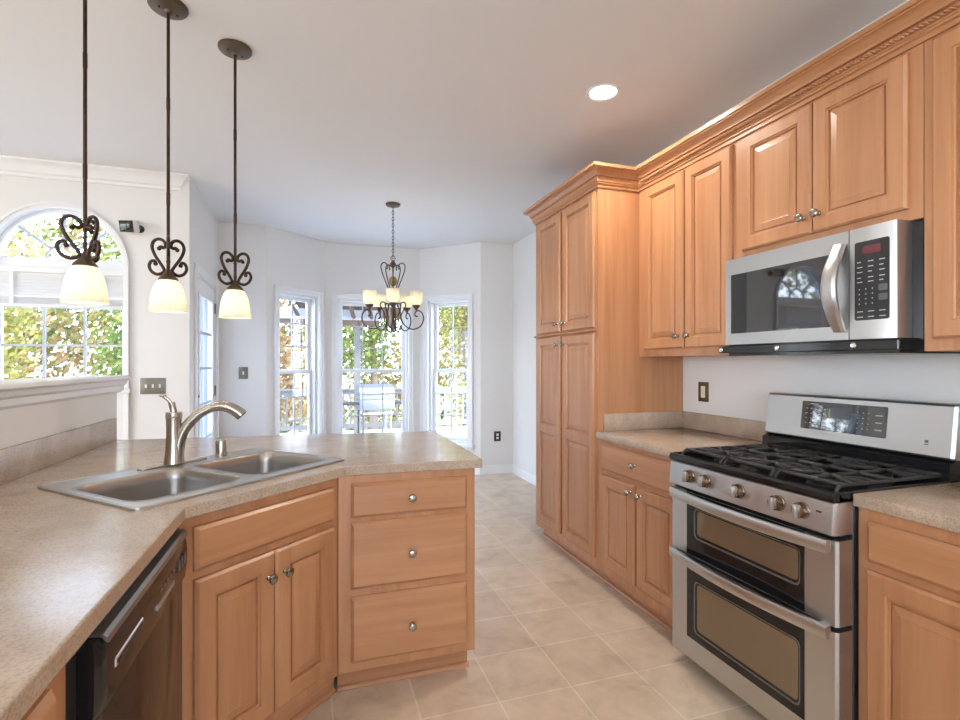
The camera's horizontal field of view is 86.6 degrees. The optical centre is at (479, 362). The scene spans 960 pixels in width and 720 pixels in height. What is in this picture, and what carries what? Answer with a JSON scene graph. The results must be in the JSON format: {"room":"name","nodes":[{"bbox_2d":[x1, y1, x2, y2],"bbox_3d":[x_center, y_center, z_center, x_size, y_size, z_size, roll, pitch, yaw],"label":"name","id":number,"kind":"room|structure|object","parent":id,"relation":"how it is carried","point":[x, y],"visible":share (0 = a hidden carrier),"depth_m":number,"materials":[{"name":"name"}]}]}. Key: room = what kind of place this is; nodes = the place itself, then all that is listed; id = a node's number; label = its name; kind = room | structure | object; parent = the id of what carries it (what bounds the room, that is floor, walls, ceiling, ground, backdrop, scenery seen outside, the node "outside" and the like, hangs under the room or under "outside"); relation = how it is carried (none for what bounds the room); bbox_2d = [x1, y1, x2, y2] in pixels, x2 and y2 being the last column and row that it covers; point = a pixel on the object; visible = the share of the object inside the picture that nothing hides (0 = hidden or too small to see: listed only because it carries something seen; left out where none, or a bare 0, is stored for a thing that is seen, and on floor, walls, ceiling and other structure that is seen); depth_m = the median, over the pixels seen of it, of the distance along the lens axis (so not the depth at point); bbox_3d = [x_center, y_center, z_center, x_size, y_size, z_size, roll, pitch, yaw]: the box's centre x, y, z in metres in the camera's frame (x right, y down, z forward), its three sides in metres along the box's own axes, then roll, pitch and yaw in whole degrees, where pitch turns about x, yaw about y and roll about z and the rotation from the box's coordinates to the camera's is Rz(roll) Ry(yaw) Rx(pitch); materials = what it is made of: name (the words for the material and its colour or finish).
{"room":"kitchen","nodes":[
{"label":"kitchen","id":0,"kind":"room"},
{"bbox_2d":[0,393,116,448],"bbox_3d":[-1.417,0.739,0.904,0.130,1.160,3.800,0,0,-18],"label":"wall","id":1,"kind":"structure","parent":0,"point":[19,425],"depth_m":2.05,"materials":[{"name":"white paint"}]},
{"bbox_2d":[0,418,116,484],"bbox_3d":[-1.336,0.347,0.899,0.020,0.116,3.740,0,0,-18],"label":"backsplash","id":2,"kind":"structure","parent":1,"relation":"attached to","point":[17,461],"depth_m":2.01,"materials":[{"name":"beige laminate"}]},
{"bbox_2d":[0,375,131,409],"bbox_3d":[-1.422,0.113,0.931,0.236,0.092,3.855,0,0,-18],"label":"trim","id":3,"kind":"structure","parent":1,"relation":"on","point":[14,393],"depth_m":2.04,"materials":[{"name":"white wood"}]},
{"bbox_2d":[0,175,192,439],"bbox_3d":[-4.449,-0.056,3.289,4.591,2.750,0.140,0,0,-18],"label":"wall","id":4,"kind":"structure","parent":0,"point":[160,344],"depth_m":3.85,"materials":[{"name":"white paint"}]},
{"bbox_2d":[0,201,131,439],"bbox_3d":[-3.054,0.056,3.719,0.910,2.425,0.180,0,0,-18],"label":"window","id":5,"kind":"structure","parent":4,"relation":"in","point":[9,233],"depth_m":3.72,"materials":[{"name":"white wood"}]},
{"bbox_2d":[0,265,122,308],"bbox_3d":[-3.044,-0.543,3.688,0.798,0.287,0.056,0,0,-18],"label":"window blind","id":6,"kind":"object","parent":5,"relation":"attached to","point":[23,286],"visible":0.77,"depth_m":3.65,"materials":[{"name":"white"}]},
{"bbox_2d":[2,306,121,377],"bbox_3d":[-3.068,-0.268,3.762,0.766,0.834,0.020,0,0,-18],"label":"grille","id":7,"kind":"object","parent":5,"relation":"attached to","point":[84,345],"depth_m":3.73,"materials":[{"name":"grey wood"}]},
{"bbox_2d":[18,214,107,257],"bbox_3d":[-3.068,-0.929,3.762,0.556,0.338,0.021,0,0,-18],"label":"grille","id":8,"kind":"object","parent":5,"relation":"attached to","point":[21,225],"depth_m":3.72,"materials":[{"name":"grey"}]},
{"bbox_2d":[0,155,190,190],"bbox_3d":[-4.410,-1.375,3.184,4.600,0.112,0.086,0,0,-18],"label":"trim","id":9,"kind":"structure","parent":4,"relation":"attached to","point":[9,165],"depth_m":3.70,"materials":[{"name":"white wood"}]},
{"bbox_2d":[118,220,144,232],"bbox_3d":[-2.578,-1.007,3.773,0.114,0.099,0.135,0,0,-4],"label":"security camera","id":10,"kind":"object","parent":4,"relation":"attached to","point":[127,226],"visible":1,"depth_m":3.72,"materials":[{"name":"black"}]},
{"bbox_2d":[140,378,165,393],"bbox_3d":[-2.474,0.174,3.855,0.168,0.122,0.013,0,0,-18],"label":"light switch","id":11,"kind":"object","parent":4,"relation":"attached to","point":[147,385],"visible":1,"depth_m":3.85,"materials":[{"name":"grey metal"}]},
{"bbox_2d":[193,184,218,437],"bbox_3d":[-2.555,-0.056,4.656,0.140,2.750,1.280,0,0,-18],"label":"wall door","id":12,"kind":"structure","parent":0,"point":[205,223],"depth_m":4.45,"materials":[{"name":"white paint"}]},
{"bbox_2d":[194,263,218,437],"bbox_3d":[-2.496,0.256,4.570,0.198,2.125,1.040,0,0,-18],"label":"door","id":13,"kind":"structure","parent":12,"relation":"attached to","point":[206,296],"depth_m":4.67,"materials":[{"name":"white wood"}]},
{"bbox_2d":[200,297,210,437],"bbox_3d":[-2.489,0.204,4.583,0.028,1.570,0.600,0,0,-18],"label":"grille","id":14,"kind":"object","parent":13,"relation":"attached to","point":[207,301],"depth_m":4.67,"materials":[{"name":"grey"}]},
{"bbox_2d":[219,222,265,436],"bbox_3d":[-2.454,-0.056,5.289,0.444,2.750,0.140,0,0,-18],"label":"wall","id":15,"kind":"structure","parent":0,"point":[242,342],"depth_m":5.23,"materials":[{"name":"white paint"}]},
{"bbox_2d":[239,367,247,378],"bbox_3d":[-2.424,0.102,5.218,0.088,0.122,0.013,0,0,-18],"label":"light switch","id":16,"kind":"object","parent":15,"relation":"attached to","point":[243,371],"visible":1,"depth_m":5.22,"materials":[{"name":"grey metal"}]},
{"bbox_2d":[266,225,325,435],"bbox_3d":[-2.086,-0.056,5.699,0.140,2.750,0.849,0,0,28],"label":"wall","id":17,"kind":"structure","parent":0,"point":[292,259],"depth_m":5.55,"materials":[{"name":"white paint"}]},
{"bbox_2d":[274,284,323,434],"bbox_3d":[-2.051,0.104,5.706,0.185,1.874,0.726,0,0,28],"label":"window","id":18,"kind":"structure","parent":17,"relation":"in","point":[311,302],"depth_m":5.91,"materials":[{"name":"white wood"}]},
{"bbox_2d":[280,301,306,368],"bbox_3d":[-2.120,-0.315,5.742,0.014,0.773,0.426,0,0,28],"label":"grille","id":19,"kind":"object","parent":18,"relation":"attached to","point":[291,323],"depth_m":5.74,"materials":[{"name":"grey wood"}]},
{"bbox_2d":[280,374,308,434],"bbox_3d":[-2.093,0.514,5.728,0.014,0.790,0.426,0,0,28],"label":"grille","id":20,"kind":"object","parent":18,"relation":"attached to","point":[307,395],"depth_m":5.73,"materials":[{"name":"grey wood"}]},
{"bbox_2d":[326,242,419,433],"bbox_3d":[-1.310,-0.056,6.284,1.130,2.750,0.140,0,0,-18],"label":"wall","id":21,"kind":"structure","parent":0,"point":[350,268],"depth_m":6.20,"materials":[{"name":"white paint"}]},
{"bbox_2d":[332,293,413,433],"bbox_3d":[-1.311,0.104,6.255,1.020,1.874,0.185,0,0,-18],"label":"window","id":22,"kind":"structure","parent":21,"relation":"in","point":[346,299],"depth_m":6.25,"materials":[{"name":"white wood"}]},
{"bbox_2d":[343,306,400,368],"bbox_3d":[-1.335,-0.315,6.329,0.720,0.773,0.014,0,0,-18],"label":"window pane","id":23,"kind":"object","parent":22,"relation":"attached to","point":[362,327],"depth_m":6.30,"materials":[{"name":"clear glass"}]},
{"bbox_2d":[343,373,401,432],"bbox_3d":[-1.326,0.514,6.300,0.720,0.790,0.014,0,0,-18],"label":"grille","id":24,"kind":"object","parent":22,"relation":"attached to","point":[382,393],"depth_m":6.29,"materials":[{"name":"grey"}]},
{"bbox_2d":[420,242,480,457],"bbox_3d":[-0.342,-0.056,6.270,0.845,2.750,0.140,0,0,26],"label":"wall","id":25,"kind":"structure","parent":0,"point":[452,269],"depth_m":6.17,"materials":[{"name":"white paint"}]},
{"bbox_2d":[423,293,474,450],"bbox_3d":[-0.371,0.104,6.254,0.726,1.874,0.185,0,0,26],"label":"window","id":26,"kind":"structure","parent":25,"relation":"in","point":[465,299],"depth_m":6.33,"materials":[{"name":"white wood"}]},
{"bbox_2d":[437,373,465,436],"bbox_3d":[-0.350,0.514,6.297,0.426,0.790,0.014,0,0,26],"label":"grille","id":27,"kind":"object","parent":26,"relation":"attached to","point":[451,393],"depth_m":6.29,"materials":[{"name":"grey"}]},
{"bbox_2d":[475,468,480,474],"bbox_3d":[-0.377,1.266,6.197,0.845,0.105,0.022,0,0,26],"label":"baseboard","id":28,"kind":"structure","parent":25,"relation":"attached to","point":[477,470],"depth_m":6.02,"materials":[{"name":"white wood"}]},
{"bbox_2d":[0,0,906,248],"bbox_3d":[-2.040,-1.531,1.073,8.070,0.200,9.590,0,0,-18],"label":"ceiling","id":29,"kind":"structure","parent":0,"point":[464,115],"depth_m":2.69,"materials":[{"name":"white paint"}]},
{"bbox_2d":[54,0,109,304],"bbox_3d":[-1.356,-0.818,1.748,0.148,1.225,0.151,0,0,-18],"label":"pendant light","id":30,"kind":"object","parent":29,"relation":"hanging from","point":[84,283],"visible":1,"depth_m":1.73,"materials":[{"name":"brown metal"}]},
{"bbox_2d":[147,0,188,312],"bbox_3d":[-1.249,-0.818,2.034,0.149,1.225,0.150,0,0,-18],"label":"pendant light","id":31,"kind":"object","parent":29,"relation":"hanging from","point":[167,295],"visible":1,"depth_m":2.03,"materials":[{"name":"brown metal"}]},
{"bbox_2d":[217,38,251,318],"bbox_3d":[-1.112,-0.818,2.321,0.146,1.225,0.152,0,0,-18],"label":"pendant light","id":32,"kind":"object","parent":29,"relation":"hanging from","point":[234,304],"visible":1,"depth_m":2.30,"materials":[{"name":"brown metal"}]},
{"bbox_2d":[361,202,423,332],"bbox_3d":[-0.790,-0.851,4.567,0.540,1.159,0.538,0,0,-18],"label":"chandelier","id":33,"kind":"object","parent":29,"relation":"hanging from","point":[370,297],"visible":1,"depth_m":4.54,"materials":[{"name":"brown metal"}]},
{"bbox_2d":[586,83,619,101],"bbox_3d":[0.650,-1.427,2.692,0.178,0.007,0.178,0,0,-18],"label":"recessed light","id":34,"kind":"object","parent":29,"relation":"in","point":[602,92],"visible":1,"depth_m":2.69,"materials":[{"name":"white plastic"}]},
{"bbox_2d":[481,242,512,465],"bbox_3d":[0.180,-0.056,6.151,0.410,2.750,0.140,0,0,-18],"label":"wall","id":35,"kind":"structure","parent":0,"point":[496,258],"depth_m":6.08,"materials":[{"name":"white paint"}]},
{"bbox_2d":[481,464,511,474],"bbox_3d":[0.205,1.266,6.074,0.410,0.105,0.022,0,0,-18],"label":"baseboard","id":36,"kind":"structure","parent":35,"relation":"attached to","point":[502,468],"depth_m":6.07,"materials":[{"name":"white wood"}]},
{"bbox_2d":[494,431,500,440],"bbox_3d":[0.208,0.874,6.082,0.085,0.118,0.009,0,0,-18],"label":"power outlet","id":37,"kind":"object","parent":35,"relation":"attached to","point":[497,434],"visible":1,"depth_m":6.08,"materials":[{"name":"brown plastic"}]},
{"bbox_2d":[513,231,535,474],"bbox_3d":[0.787,-0.056,5.182,0.140,2.750,2.360,0,0,-18],"label":"wall","id":38,"kind":"structure","parent":0,"point":[524,250],"depth_m":5.78,"materials":[{"name":"white paint"}]},
{"bbox_2d":[512,464,535,485],"bbox_3d":[0.721,1.266,5.123,0.022,0.105,2.150,0,0,-18],"label":"baseboard","id":39,"kind":"structure","parent":38,"relation":"attached to","point":[520,472],"depth_m":5.78,"materials":[{"name":"white wood"}]},
{"bbox_2d":[301,473,767,719],"bbox_3d":[-2.040,1.369,1.073,7.790,0.100,9.310,0,0,-18],"label":"floor","id":40,"kind":"structure","parent":0,"point":[554,641],"depth_m":2.28,"materials":[{"name":"beige tile"}]},
{"bbox_2d":[21,666,64,719],"bbox_3d":[-0.804,0.882,0.392,0.652,0.874,0.675,0,0,-18],"label":"base cabinet","id":41,"kind":"object","parent":40,"relation":"on","point":[50,705],"visible":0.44,"depth_m":0.72,"materials":[{"name":"brown wood"}]},
{"bbox_2d":[65,529,187,719],"bbox_3d":[-1.009,0.885,1.038,0.608,0.868,0.671,0,0,-18],"label":"dishwasher","id":42,"kind":"object","parent":40,"relation":"on","point":[129,667],"visible":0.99,"depth_m":1.07,"materials":[{"name":"black metal"}]},
{"bbox_2d":[177,478,337,719],"bbox_3d":[-1.097,0.882,1.914,1.076,0.874,1.030,0,0,-18],"label":"base cabinet","id":43,"kind":"object","parent":40,"relation":"on","point":[260,581],"visible":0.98,"depth_m":1.68,"materials":[{"name":"brown wood"}]},
{"bbox_2d":[0,418,481,719],"bbox_3d":[-0.544,0.366,1.166,1.691,0.154,3.755,0,0,-18],"label":"countertop","id":44,"kind":"structure","parent":43,"relation":"on","point":[66,562],"depth_m":1.33,"materials":[{"name":"beige stone"}]},
{"bbox_2d":[37,448,343,510],"bbox_3d":[-0.998,0.493,1.885,0.566,0.194,0.828,0,0,28],"label":"sink","id":45,"kind":"object","parent":44,"relation":"in","point":[131,489],"visible":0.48,"depth_m":1.85,"materials":[{"name":"silver metal"}]},
{"bbox_2d":[215,439,227,456],"bbox_3d":[-1.109,0.363,2.186,0.048,0.069,0.048,0,0,-18],"label":"air gap","id":46,"kind":"object","parent":45,"relation":"on","point":[221,444],"visible":1,"depth_m":2.17,"materials":[{"name":"silver metal"}]},
{"bbox_2d":[137,394,245,470],"bbox_3d":[-1.139,0.259,2.033,0.372,0.277,0.170,0,0,-29],"label":"faucet","id":47,"kind":"object","parent":44,"relation":"on","point":[177,432],"visible":1,"depth_m":1.99,"materials":[{"name":"silver metal"}]},
{"bbox_2d":[336,468,474,691],"bbox_3d":[-0.374,0.882,2.346,0.562,0.874,0.652,0,0,-18],"label":"base cabinet","id":48,"kind":"object","parent":40,"relation":"on","point":[406,540],"visible":0.96,"depth_m":2.07,"materials":[{"name":"brown wood"}]},
{"bbox_2d":[523,161,682,582],"bbox_3d":[0.820,0.077,3.543,0.683,2.484,1.045,0,0,-18],"label":"pantry cabinet","id":49,"kind":"object","parent":40,"relation":"on","point":[589,366],"visible":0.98,"depth_m":3.17,"materials":[{"name":"brown wood"}]},
{"bbox_2d":[599,439,674,632],"bbox_3d":[1.087,0.882,2.763,0.660,0.874,0.752,0,0,-18],"label":"base cabinet","id":50,"kind":"object","parent":40,"relation":"on","point":[635,501],"visible":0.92,"depth_m":2.65,"materials":[{"name":"brown wood"}]},
{"bbox_2d":[595,411,767,456],"bbox_3d":[1.102,0.373,2.767,0.634,0.140,0.752,0,0,-18],"label":"countertop","id":51,"kind":"structure","parent":50,"relation":"on","point":[662,433],"depth_m":2.88,"materials":[{"name":"beige laminate"}]},
{"bbox_2d":[669,392,959,719],"bbox_3d":[1.261,0.731,2.025,0.743,1.176,0.780,0,0,-18],"label":"gas range","id":52,"kind":"object","parent":40,"relation":"on","point":[764,550],"visible":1,"depth_m":1.84,"materials":[{"name":"silver metal"}]},
{"bbox_2d":[670,447,954,502],"bbox_3d":[1.245,0.416,2.015,0.580,0.032,0.760,0,0,-18],"label":"cooktop","id":53,"kind":"object","parent":52,"relation":"in","point":[805,488],"depth_m":1.86,"materials":[{"name":"black metal"}]},
{"bbox_2d":[830,406,851,419],"bbox_3d":[1.499,0.209,2.116,0.007,0.050,0.090,0,0,-18],"label":"clock","id":54,"kind":"object","parent":52,"relation":"on","point":[836,412],"depth_m":2.12,"materials":[{"name":"grey glass"}]},
{"bbox_2d":[859,507,959,719],"bbox_3d":[1.577,0.882,1.267,0.660,0.874,0.860,0,0,-18],"label":"base cabinet","id":55,"kind":"object","parent":40,"relation":"on","point":[909,571],"visible":0.91,"depth_m":1.44,"materials":[{"name":"brown wood"}]},
{"bbox_2d":[853,482,959,533],"bbox_3d":[1.592,0.373,1.270,0.634,0.140,0.864,0,0,-18],"label":"countertop","id":56,"kind":"structure","parent":55,"relation":"on","point":[938,506],"depth_m":1.49,"materials":[{"name":"beige laminate"}]},
{"bbox_2d":[635,0,959,421],"bbox_3d":[2.134,-0.056,0.962,0.200,2.750,6.500,0,0,-18],"label":"wall","id":57,"kind":"structure","parent":0,"point":[739,386],"depth_m":2.41,"materials":[{"name":"white paint"}]},
{"bbox_2d":[603,411,767,440],"bbox_3d":[1.127,0.354,2.776,0.580,0.102,0.752,0,0,-18],"label":"backsplash","id":58,"kind":"structure","parent":57,"relation":"attached to","point":[731,426],"depth_m":3.05,"materials":[{"name":"beige laminate"}]},
{"bbox_2d":[639,141,735,356],"bbox_3d":[1.221,-0.560,2.806,0.378,1.043,0.750,0,0,-18],"label":"upper cabinet","id":59,"kind":"object","parent":57,"relation":"attached to","point":[687,218],"visible":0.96,"depth_m":2.69,"materials":[{"name":"brown wood"}]},
{"bbox_2d":[628,0,959,191],"bbox_3d":[1.265,-1.106,2.104,0.080,0.118,2.116,0,0,-18],"label":"crown molding","id":60,"kind":"structure","parent":59,"relation":"attached to","point":[913,23],"depth_m":1.99,"materials":[{"name":"brown wood"}]},
{"bbox_2d":[698,382,708,401],"bbox_3d":[1.338,0.173,3.055,0.009,0.118,0.082,0,0,-18],"label":"power outlet","id":61,"kind":"object","parent":57,"relation":"attached to","point":[703,387],"visible":1,"depth_m":3.05,"materials":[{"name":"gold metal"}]},
{"bbox_2d":[701,386,704,397],"bbox_3d":[1.336,0.173,3.054,0.004,0.070,0.036,0,0,-18],"label":"receptacle","id":62,"kind":"object","parent":61,"relation":"attached to","point":[702,387],"depth_m":3.05,"materials":[{"name":"beige plastic"}]},
{"bbox_2d":[736,43,923,258],"bbox_3d":[1.460,-0.779,2.079,0.378,0.605,0.778,0,0,-18],"label":"upper cabinet","id":63,"kind":"object","parent":57,"relation":"attached to","point":[851,157],"visible":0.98,"depth_m":1.92,"materials":[{"name":"brown wood"}]},
{"bbox_2d":[719,219,959,355],"bbox_3d":[1.410,-0.254,2.082,0.466,0.441,0.814,0,0,-18],"label":"microwave oven","id":64,"kind":"object","parent":63,"relation":"attached to","point":[860,291],"visible":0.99,"depth_m":1.85,"materials":[{"name":"silver metal"}]},
{"bbox_2d":[862,243,880,253],"bbox_3d":[1.346,-0.393,1.752,0.002,0.027,0.059,0,0,-18],"label":"clock","id":65,"kind":"object","parent":64,"relation":"on","point":[867,248],"depth_m":1.75,"materials":[{"name":"red"}]},
{"bbox_2d":[924,24,959,351],"bbox_3d":[1.678,-0.560,1.413,0.378,1.043,0.620,0,0,-18],"label":"upper cabinet","id":66,"kind":"object","parent":57,"relation":"attached to","point":[941,52],"visible":1,"depth_m":1.60,"materials":[{"name":"brown wood"}]},
{"label":"outside","id":67,"kind":"structure","parent":0,"visible":0},
{"bbox_2d":[280,426,465,436],"bbox_3d":[-1.981,1.479,7.659,10.000,0.080,6.610,0,0,-18],"label":"deck","id":68,"kind":"object","parent":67,"point":[457,431],"depth_m":10.71,"materials":[{"name":"grey wood"}]},
{"bbox_2d":[280,301,400,432],"bbox_3d":[-3.306,-0.186,8.651,5.100,3.250,2.526,0,0,-18],"label":"porch roof","id":69,"kind":"structure","parent":68,"relation":"on","point":[351,314],"depth_m":9.88,"materials":[{"name":"grey wood"}]},
{"bbox_2d":[280,388,401,430],"bbox_3d":[-3.938,0.984,10.180,5.340,0.910,0.140,0,0,-18],"label":"deck railing","id":70,"kind":"object","parent":68,"relation":"on","point":[283,392],"visible":0.22,"depth_m":10.53,"materials":[{"name":"grey wood"}]},
{"bbox_2d":[343,384,401,432],"bbox_3d":[-1.766,0.897,8.553,1.135,1.083,0.475,0,0,-26],"label":"gas grill","id":71,"kind":"object","parent":68,"relation":"on","point":[370,402],"visible":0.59,"depth_m":8.41,"materials":[{"name":"white metal"}]},
{"bbox_2d":[343,402,358,404],"bbox_3d":[-2.162,0.665,8.384,0.275,0.028,0.344,0,0,-26],"label":"shelf","id":72,"kind":"object","parent":71,"relation":"attached to","point":[344,403],"depth_m":8.26,"materials":[{"name":"black"}]},
{"bbox_2d":[354,384,394,399],"bbox_3d":[-1.771,0.477,8.558,0.639,0.242,0.540,0,0,-18],"label":"hood","id":73,"kind":"object","parent":71,"relation":"attached to","point":[367,388],"depth_m":8.42,"materials":[{"name":"silver metal"}]},
{"bbox_2d":[437,387,465,424],"bbox_3d":[0.196,0.984,11.534,3.340,0.910,0.140,0,0,-18],"label":"deck railing","id":74,"kind":"object","parent":68,"relation":"on","point":[456,390],"visible":0.09,"depth_m":11.24,"materials":[{"name":"grey wood"}]},
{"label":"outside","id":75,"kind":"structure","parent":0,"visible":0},
{"bbox_2d":[281,394,462,432],"bbox_3d":[-3.889,2.919,11.880,80.000,0.200,65.000,0,0,-18],"label":"ground","id":76,"kind":"structure","parent":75,"point":[346,397],"depth_m":26.38,"materials":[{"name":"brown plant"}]},
{"bbox_2d":[4,218,63,379],"bbox_3d":[-10.377,-1.606,10.411,2.778,8.862,2.624,0,0,-11],"label":"autumn tree","id":77,"kind":"object","parent":76,"relation":"on","point":[9,351],"visible":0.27,"depth_m":10.75,"materials":[{"name":"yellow plant"}]},
{"bbox_2d":[87,229,122,374],"bbox_3d":[-8.078,-2.058,12.353,2.385,9.764,2.051,0,0,-37],"label":"autumn tree","id":78,"kind":"object","parent":76,"relation":"on","point":[115,358],"visible":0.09,"depth_m":11.90,"materials":[{"name":"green plant"}]},
{"bbox_2d":[4,217,467,432],"bbox_3d":[-12.038,-1.821,15.218,17.618,11.110,39.228,0,0,42],"label":"foliage","id":79,"kind":"object","parent":76,"relation":"on","point":[73,335],"visible":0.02,"depth_m":16.92,"materials":[{"name":"green plant"}]},
{"bbox_2d":[280,300,306,432],"bbox_3d":[-5.718,-1.062,14.327,3.016,7.776,2.091,0,0,25],"label":"autumn tree","id":80,"kind":"object","parent":76,"relation":"on","point":[287,360],"visible":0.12,"depth_m":13.92,"materials":[{"name":"brown plant"}]},
{"bbox_2d":[343,318,398,429],"bbox_3d":[-3.594,-1.359,16.070,2.524,8.369,2.743,0,0,-18],"label":"autumn tree","id":81,"kind":"object","parent":76,"relation":"on","point":[373,338],"visible":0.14,"depth_m":15.70,"materials":[{"name":"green plant"}]},
{"bbox_2d":[439,306,467,425],"bbox_3d":[-0.504,-1.124,15.895,2.793,7.901,2.524,0,0,-18],"label":"autumn tree","id":82,"kind":"object","parent":76,"relation":"on","point":[462,314],"visible":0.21,"depth_m":15.71,"materials":[{"name":"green plant"}]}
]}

